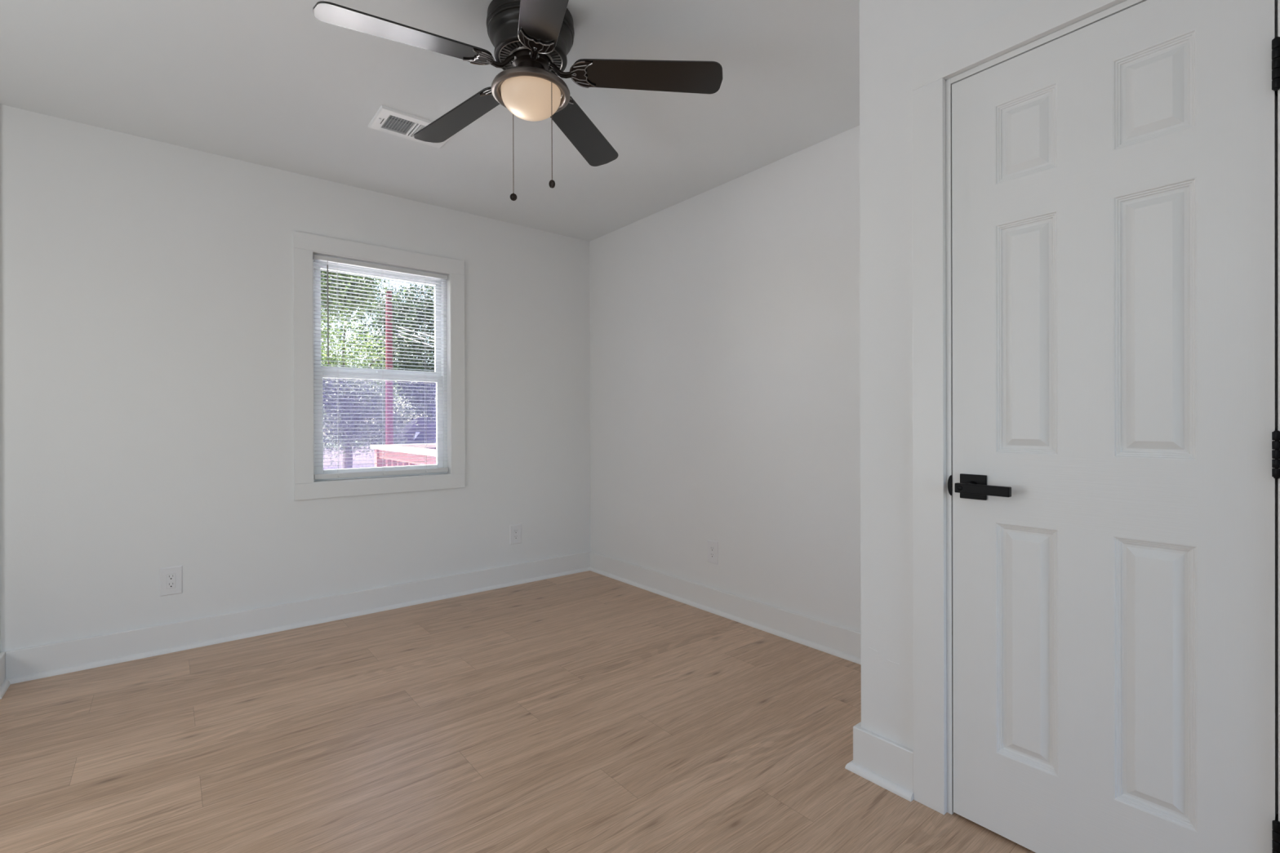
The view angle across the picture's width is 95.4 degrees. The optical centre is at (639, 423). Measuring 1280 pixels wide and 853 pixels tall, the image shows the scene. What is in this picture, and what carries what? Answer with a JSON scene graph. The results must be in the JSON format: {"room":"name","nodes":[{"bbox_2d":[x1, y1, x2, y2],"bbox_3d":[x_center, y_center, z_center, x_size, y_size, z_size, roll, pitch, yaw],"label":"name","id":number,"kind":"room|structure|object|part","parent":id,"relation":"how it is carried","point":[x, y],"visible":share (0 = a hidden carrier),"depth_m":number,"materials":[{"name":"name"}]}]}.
{"room":"empty bedroom","nodes":[
{"label":"empty bedroom","id":0,"kind":"room"},
{"bbox_2d":[0,104,591,652],"bbox_3d":[-1.571,-0.130,3.438,3.234,2.440,0.120,0,0,-39],"label":"wall","id":1,"kind":"structure","parent":0,"point":[147,372],"depth_m":2.89,"materials":[{"name":"white paint"}]},
{"bbox_2d":[159,565,182,596],"bbox_3d":[-2.255,0.757,2.800,0.086,0.134,0.006,0,0,-39],"label":"wall outlet","id":2,"kind":"object","parent":1,"relation":"attached to","point":[171,579],"visible":1,"depth_m":2.80,"materials":[{"name":"white plastic"}]},
{"bbox_2d":[166,573,175,588],"bbox_3d":[-2.255,0.757,2.799,0.033,0.068,0.005,0,0,-39],"label":"receptacle","id":3,"kind":"object","parent":2,"relation":"attached to","point":[171,578],"depth_m":2.80,"materials":[{"name":"white plastic"}]},
{"bbox_2d":[4,551,590,684],"bbox_3d":[-1.519,1.023,3.381,2.963,0.134,0.032,0,0,-39],"label":"baseboard","id":4,"kind":"structure","parent":1,"relation":"attached to","point":[24,664],"depth_m":3.01,"materials":[{"name":"white paint"}]},
{"bbox_2d":[293,231,465,500],"bbox_3d":[-1.526,-0.312,3.462,0.946,1.440,0.139,0,0,-39],"label":"trim","id":5,"kind":"structure","parent":1,"relation":"attached to","point":[304,245],"depth_m":3.31,"materials":[{"name":"white paint"}]},
{"bbox_2d":[312,254,447,480],"bbox_3d":[-1.544,-0.310,3.486,0.761,1.255,0.070,0,0,-39],"label":"window","id":6,"kind":"structure","parent":1,"relation":"in","point":[442,402],"depth_m":3.48,"materials":[{"name":"white plastic"}]},
{"bbox_3d":[-1.556,-0.602,3.498,0.717,0.628,0.025,0,0,-39],"label":"sash","id":7,"kind":"part","parent":6,"relation":"part of","materials":[{"name":"white plastic"}]},
{"bbox_3d":[-1.533,-0.004,3.474,0.717,0.598,0.033,0,0,-39],"label":"sash","id":8,"kind":"part","parent":6,"relation":"part of","materials":[{"name":"white plastic"}]},
{"bbox_2d":[312,254,448,479],"bbox_3d":[-1.503,-0.312,3.434,0.746,1.236,0.035,0,0,-39],"label":"mini blind","id":9,"kind":"object","parent":6,"relation":"attached to","point":[355,474],"visible":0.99,"depth_m":3.41,"materials":[{"name":"white plastic"}]},
{"bbox_3d":[-1.702,-0.313,3.277,0.002,1.184,0.027,0,0,-39],"label":"ladder cord","id":10,"kind":"part","parent":9,"relation":"part of","materials":[{"name":"white fabric"}]},
{"bbox_3d":[-1.503,0.292,3.438,0.746,0.028,0.024,0,0,-39],"label":"rail","id":11,"kind":"part","parent":9,"relation":"part of","materials":[{"name":"white plastic"}]},
{"bbox_3d":[-1.515,-0.314,3.429,0.002,1.184,0.027,0,0,-39],"label":"ladder cord","id":12,"kind":"part","parent":9,"relation":"part of","materials":[{"name":"white fabric"}]},
{"bbox_3d":[-1.322,-0.315,3.586,0.002,1.184,0.027,0,0,-39],"label":"ladder cord","id":13,"kind":"part","parent":9,"relation":"part of","materials":[{"name":"white fabric"}]},
{"bbox_2d":[509,524,521,544],"bbox_3d":[-0.843,0.751,3.948,0.086,0.130,0.006,0,0,-39],"label":"wall outlet","id":14,"kind":"object","parent":1,"relation":"attached to","point":[515,531],"visible":1,"depth_m":3.94,"materials":[{"name":"white plastic"}]},
{"bbox_2d":[513,528,518,539],"bbox_3d":[-0.842,0.751,3.948,0.033,0.068,0.005,0,0,-39],"label":"receptacle","id":15,"kind":"object","parent":14,"relation":"attached to","point":[515,531],"depth_m":3.95,"materials":[{"name":"white plastic"}]},
{"bbox_2d":[326,435,371,465],"bbox_3d":[-27.307,1.765,49.455,100.000,0.200,68.800,0,0,-39],"label":"lawn","id":16,"kind":"structure","parent":0,"point":[327,436],"depth_m":44.81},
{"bbox_2d":[320,331,372,431],"bbox_3d":[-19.438,-2.087,34.599,6.958,7.530,5.403,0,0,-39],"label":"leafy tree","id":17,"kind":"object","parent":16,"relation":"on","point":[325,358],"visible":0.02,"depth_m":35.09,"materials":[{"name":"green plant"}]},
{"bbox_2d":[332,358,435,448],"bbox_3d":[-13.142,-0.899,32.242,7.509,5.170,4.889,0,0,-39],"label":"leafy tree","id":18,"kind":"object","parent":16,"relation":"on","point":[422,413],"visible":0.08,"depth_m":31.83,"materials":[{"name":"green plant"}]},
{"bbox_2d":[336,281,433,431],"bbox_3d":[-18.785,-4.573,44.158,8.061,12.450,6.622,0,0,-39],"label":"leafy tree","id":19,"kind":"object","parent":16,"relation":"on","point":[395,293],"visible":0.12,"depth_m":42.77,"materials":[{"name":"green plant"}]},
{"bbox_3d":[-18.790,-6.234,44.154,8.061,9.127,6.622,0,0,-39],"label":"crown","id":20,"kind":"part","parent":19,"relation":"part of","materials":[{"name":"green plant"}]},
{"bbox_2d":[362,281,435,423],"bbox_3d":[-8.673,-2.117,23.497,4.145,7.571,4.756,0,0,27],"label":"leafy tree","id":21,"kind":"object","parent":16,"relation":"on","point":[429,411],"visible":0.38,"depth_m":22.57,"materials":[{"name":"green plant"}]},
{"bbox_2d":[382,416,435,444],"bbox_3d":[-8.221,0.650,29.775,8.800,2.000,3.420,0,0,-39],"label":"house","id":22,"kind":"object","parent":16,"relation":"on","point":[430,435],"visible":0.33,"depth_m":26.85,"materials":[{"name":"grey"}]},
{"bbox_2d":[0,0,859,241],"bbox_3d":[-0.510,-1.445,-0.158,6.114,0.200,7.038,0,0,-39],"label":"ceiling","id":23,"kind":"structure","parent":0,"point":[271,83],"depth_m":2.36,"materials":[{"name":"white paint"}]},
{"bbox_2d":[368,104,451,148],"bbox_3d":[-1.035,-1.344,2.652,0.330,0.012,0.220,0,0,-39],"label":"ceiling vent","id":24,"kind":"object","parent":23,"relation":"in","point":[386,119],"visible":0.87,"depth_m":2.60,"materials":[{"name":"white metal"}]},
{"bbox_2d":[312,0,722,200],"bbox_3d":[-0.400,-1.052,1.935,1.200,0.596,1.221,0,0,-39],"label":"ceiling fan","id":25,"kind":"object","parent":23,"relation":"hanging from","point":[531,40],"visible":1,"depth_m":1.89,"materials":[{"name":"black metal"}]},
{"bbox_3d":[-0.683,-1.151,1.725,0.500,0.058,0.133,0,0,-32],"label":"blade","id":26,"kind":"part","parent":25,"relation":"part of","materials":[{"name":"black wood"}]},
{"bbox_3d":[-0.672,-1.152,2.181,0.500,0.058,0.133,0,0,40],"label":"blade","id":27,"kind":"part","parent":25,"relation":"part of","materials":[{"name":"black wood"}]},
{"bbox_3d":[-0.445,-0.956,2.046,0.004,0.294,0.003,0,0,-39],"label":"pull chain","id":28,"kind":"part","parent":25,"relation":"part of","materials":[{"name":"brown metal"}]},
{"bbox_2d":[498,40,563,74],"bbox_3d":[-0.364,-1.214,1.946,0.212,0.009,0.212,0,0,-39],"label":"vent grille","id":29,"kind":"object","parent":25,"relation":"attached to","point":[513,48],"depth_m":1.90,"materials":[{"name":"brown metal"}]},
{"bbox_3d":[-0.364,-1.068,1.946,0.197,0.081,0.197,0,0,-39],"label":"lamp shade","id":30,"kind":"part","parent":25,"relation":"part of","materials":[{"name":"white glass"}]},
{"bbox_3d":[-0.253,-1.152,1.574,0.133,0.058,0.500,0,0,-14],"label":"blade","id":31,"kind":"part","parent":25,"relation":"part of","materials":[{"name":"black wood"}]},
{"bbox_3d":[-0.282,-0.937,1.861,0.004,0.319,0.003,0,0,-39],"label":"pull chain","id":32,"kind":"part","parent":25,"relation":"part of","materials":[{"name":"brown metal"}]},
{"bbox_3d":[-0.235,-1.154,2.312,0.133,0.058,0.500,0,0,22],"label":"blade","id":33,"kind":"part","parent":25,"relation":"part of","materials":[{"name":"black wood"}]},
{"bbox_3d":[0.024,-1.154,1.937,0.500,0.058,0.133,0,0,4],"label":"blade","id":34,"kind":"part","parent":25,"relation":"part of","materials":[{"name":"black wood"}]},
{"bbox_2d":[0,570,1035,852],"bbox_3d":[-0.502,1.170,-0.152,6.114,0.150,7.038,0,0,-39],"label":"floor","id":35,"kind":"structure","parent":0,"point":[585,712],"depth_m":2.00,"materials":[{"name":"brown wood"}]},
{"bbox_2d":[589,124,861,632],"bbox_3d":[1.857,-0.137,1.689,0.120,2.440,6.918,0,0,-39],"label":"wall","id":36,"kind":"structure","parent":0,"point":[725,318],"depth_m":3.18,"materials":[{"name":"white paint"}]},
{"bbox_2d":[706,539,718,564],"bbox_3d":[0.419,0.742,3.364,0.006,0.130,0.086,0,0,-39],"label":"wall outlet","id":37,"kind":"object","parent":36,"relation":"attached to","point":[712,546],"visible":1,"depth_m":3.36,"materials":[{"name":"white plastic"}]},
{"bbox_2d":[710,546,714,558],"bbox_3d":[0.419,0.742,3.364,0.005,0.068,0.033,0,0,-39],"label":"receptacle","id":38,"kind":"object","parent":37,"relation":"attached to","point":[712,548],"depth_m":3.36,"materials":[{"name":"white plastic"}]},
{"bbox_2d":[589,551,861,664],"bbox_3d":[0.441,1.017,3.318,0.032,0.134,2.603,0,0,-39],"label":"baseboard","id":39,"kind":"structure","parent":36,"relation":"attached to","point":[845,643],"depth_m":3.17,"materials":[{"name":"white paint"}]},
{"bbox_2d":[859,0,1126,750],"bbox_3d":[2.303,-0.136,0.442,0.762,2.440,4.180,0,0,-39],"label":"wall","id":40,"kind":"structure","parent":0,"point":[893,33],"depth_m":1.75,"materials":[{"name":"white paint"}]},
{"bbox_2d":[844,721,913,801],"bbox_3d":[1.014,1.018,1.998,0.778,0.134,0.210,0,0,-39],"label":"baseboard","id":41,"kind":"structure","parent":40,"relation":"attached to","point":[888,764],"depth_m":1.75,"materials":[{"name":"white paint"}]},
{"bbox_3d":[1.014,1.075,1.998,0.778,0.021,0.210,0,0,-39],"label":"shoe moulding","id":42,"kind":"part","parent":41,"relation":"part of","materials":[{"name":"white paint"}]},
{"bbox_2d":[911,0,1279,822],"bbox_3d":[1.086,0.018,1.402,0.118,2.136,0.808,0,0,-39],"label":"trim","id":43,"kind":"structure","parent":40,"relation":"attached to","point":[931,94],"depth_m":1.62,"materials":[{"name":"white paint"}]},
{"bbox_3d":[0.859,0.171,1.614,0.003,0.057,0.010,0,0,-39],"label":"strike plate","id":44,"kind":"part","parent":43,"relation":"part of","materials":[{"name":"black"}]},
{"bbox_2d":[951,0,1279,852],"bbox_3d":[1.049,0.070,1.365,0.094,2.014,0.613,0,0,-39],"label":"door","id":45,"kind":"structure","parent":40,"relation":"in","point":[1116,439],"depth_m":1.33,"materials":[{"name":"white paint"}]},
{"bbox_3d":[0.886,0.171,1.507,0.018,0.026,0.130,0,0,-39],"label":"lever","id":46,"kind":"part","parent":45,"relation":"part of","materials":[{"name":"black metal"}]},
{"bbox_3d":[-0.559,-0.125,-0.275,0.120,2.440,6.918,0,0,-39],"label":"wall","id":47,"kind":"structure","parent":0,"visible":0},
{"bbox_2d":[0,651,10,699],"bbox_3d":[-2.616,1.029,2.383,0.032,0.134,0.198,0,0,-39],"label":"baseboard","id":48,"kind":"structure","parent":47,"relation":"attached to","point":[5,684],"depth_m":2.40,"materials":[{"name":"white paint"}]},
{"bbox_3d":[-2.605,1.085,2.382,0.017,0.021,0.183,0,0,-39],"label":"shoe moulding","id":49,"kind":"part","parent":48,"relation":"part of","materials":[{"name":"white paint"}]},
{"label":"outside","id":50,"kind":"structure","parent":0,"visible":0},
{"bbox_3d":[-0.094,1.756,15.980,100.000,0.200,17.481,0,0,-39],"label":"ground","id":51,"kind":"structure","parent":50,"visible":0},
{"bbox_2d":[320,308,403,468],"bbox_3d":[-8.766,-1.098,17.156,3.425,5.564,2.967,0,0,-39],"label":"leafy tree","id":52,"kind":"object","parent":51,"relation":"on","point":[340,360],"visible":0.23,"depth_m":17.08,"materials":[{"name":"green plant"}]},
{"bbox_3d":[-8.811,-1.955,17.119,3.533,3.849,2.967,0,0,-39],"label":"crown","id":53,"kind":"part","parent":52,"relation":"part of","materials":[{"name":"green plant"}]},
{"bbox_2d":[320,269,406,341],"bbox_3d":[-5.703,-0.900,10.916,2.342,5.179,2.164,0,0,21],"label":"leafy tree","id":54,"kind":"object","parent":51,"relation":"on","point":[322,272],"visible":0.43,"depth_m":10.75,"materials":[{"name":"green plant"}]},
{"bbox_2d":[323,446,408,470],"bbox_3d":[-8.209,1.206,20.480,9.088,0.930,0.060,0,0,-39],"label":"picket fence","id":55,"kind":"object","parent":51,"relation":"on","point":[356,464],"visible":0.06,"depth_m":19.41,"materials":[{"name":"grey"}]},
{"bbox_2d":[321,361,421,468],"bbox_3d":[-7.378,0.023,14.785,2.548,3.332,3.615,0,0,42],"label":"leafy tree","id":56,"kind":"object","parent":51,"relation":"on","point":[372,425],"visible":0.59,"depth_m":14.45,"materials":[{"name":"green plant"}]},
{"bbox_2d":[385,290,433,466],"bbox_3d":[-2.432,-0.687,11.945,7.398,4.720,0.167,0,0,23],"label":"utility pole","id":57,"kind":"object","parent":51,"relation":"on","point":[389,416],"visible":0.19,"depth_m":13.30,"materials":[{"name":"red wood"}]},
{"bbox_3d":[-0.844,1.445,5.772,2.840,0.475,2.123,0,0,-39],"label":"wooden deck","id":58,"kind":"object","parent":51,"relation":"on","visible":0},
{"bbox_2d":[370,443,436,466],"bbox_3d":[-0.913,0.705,5.733,2.730,1.005,2.090,0,0,-39],"label":"deck railing","id":59,"kind":"object","parent":58,"relation":"on","point":[418,450],"visible":0.19,"depth_m":5.18,"materials":[{"name":"red wood"}]},
{"bbox_3d":[-2.533,0.728,5.673,0.080,0.969,0.080,0,0,-39],"label":"post","id":60,"kind":"part","parent":59,"relation":"part of","materials":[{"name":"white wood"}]},
{"bbox_3d":[-1.919,0.288,4.915,0.038,0.089,1.870,0,0,-39],"label":"rail","id":61,"kind":"part","parent":59,"relation":"part of","materials":[{"name":"white wood"}]}
]}

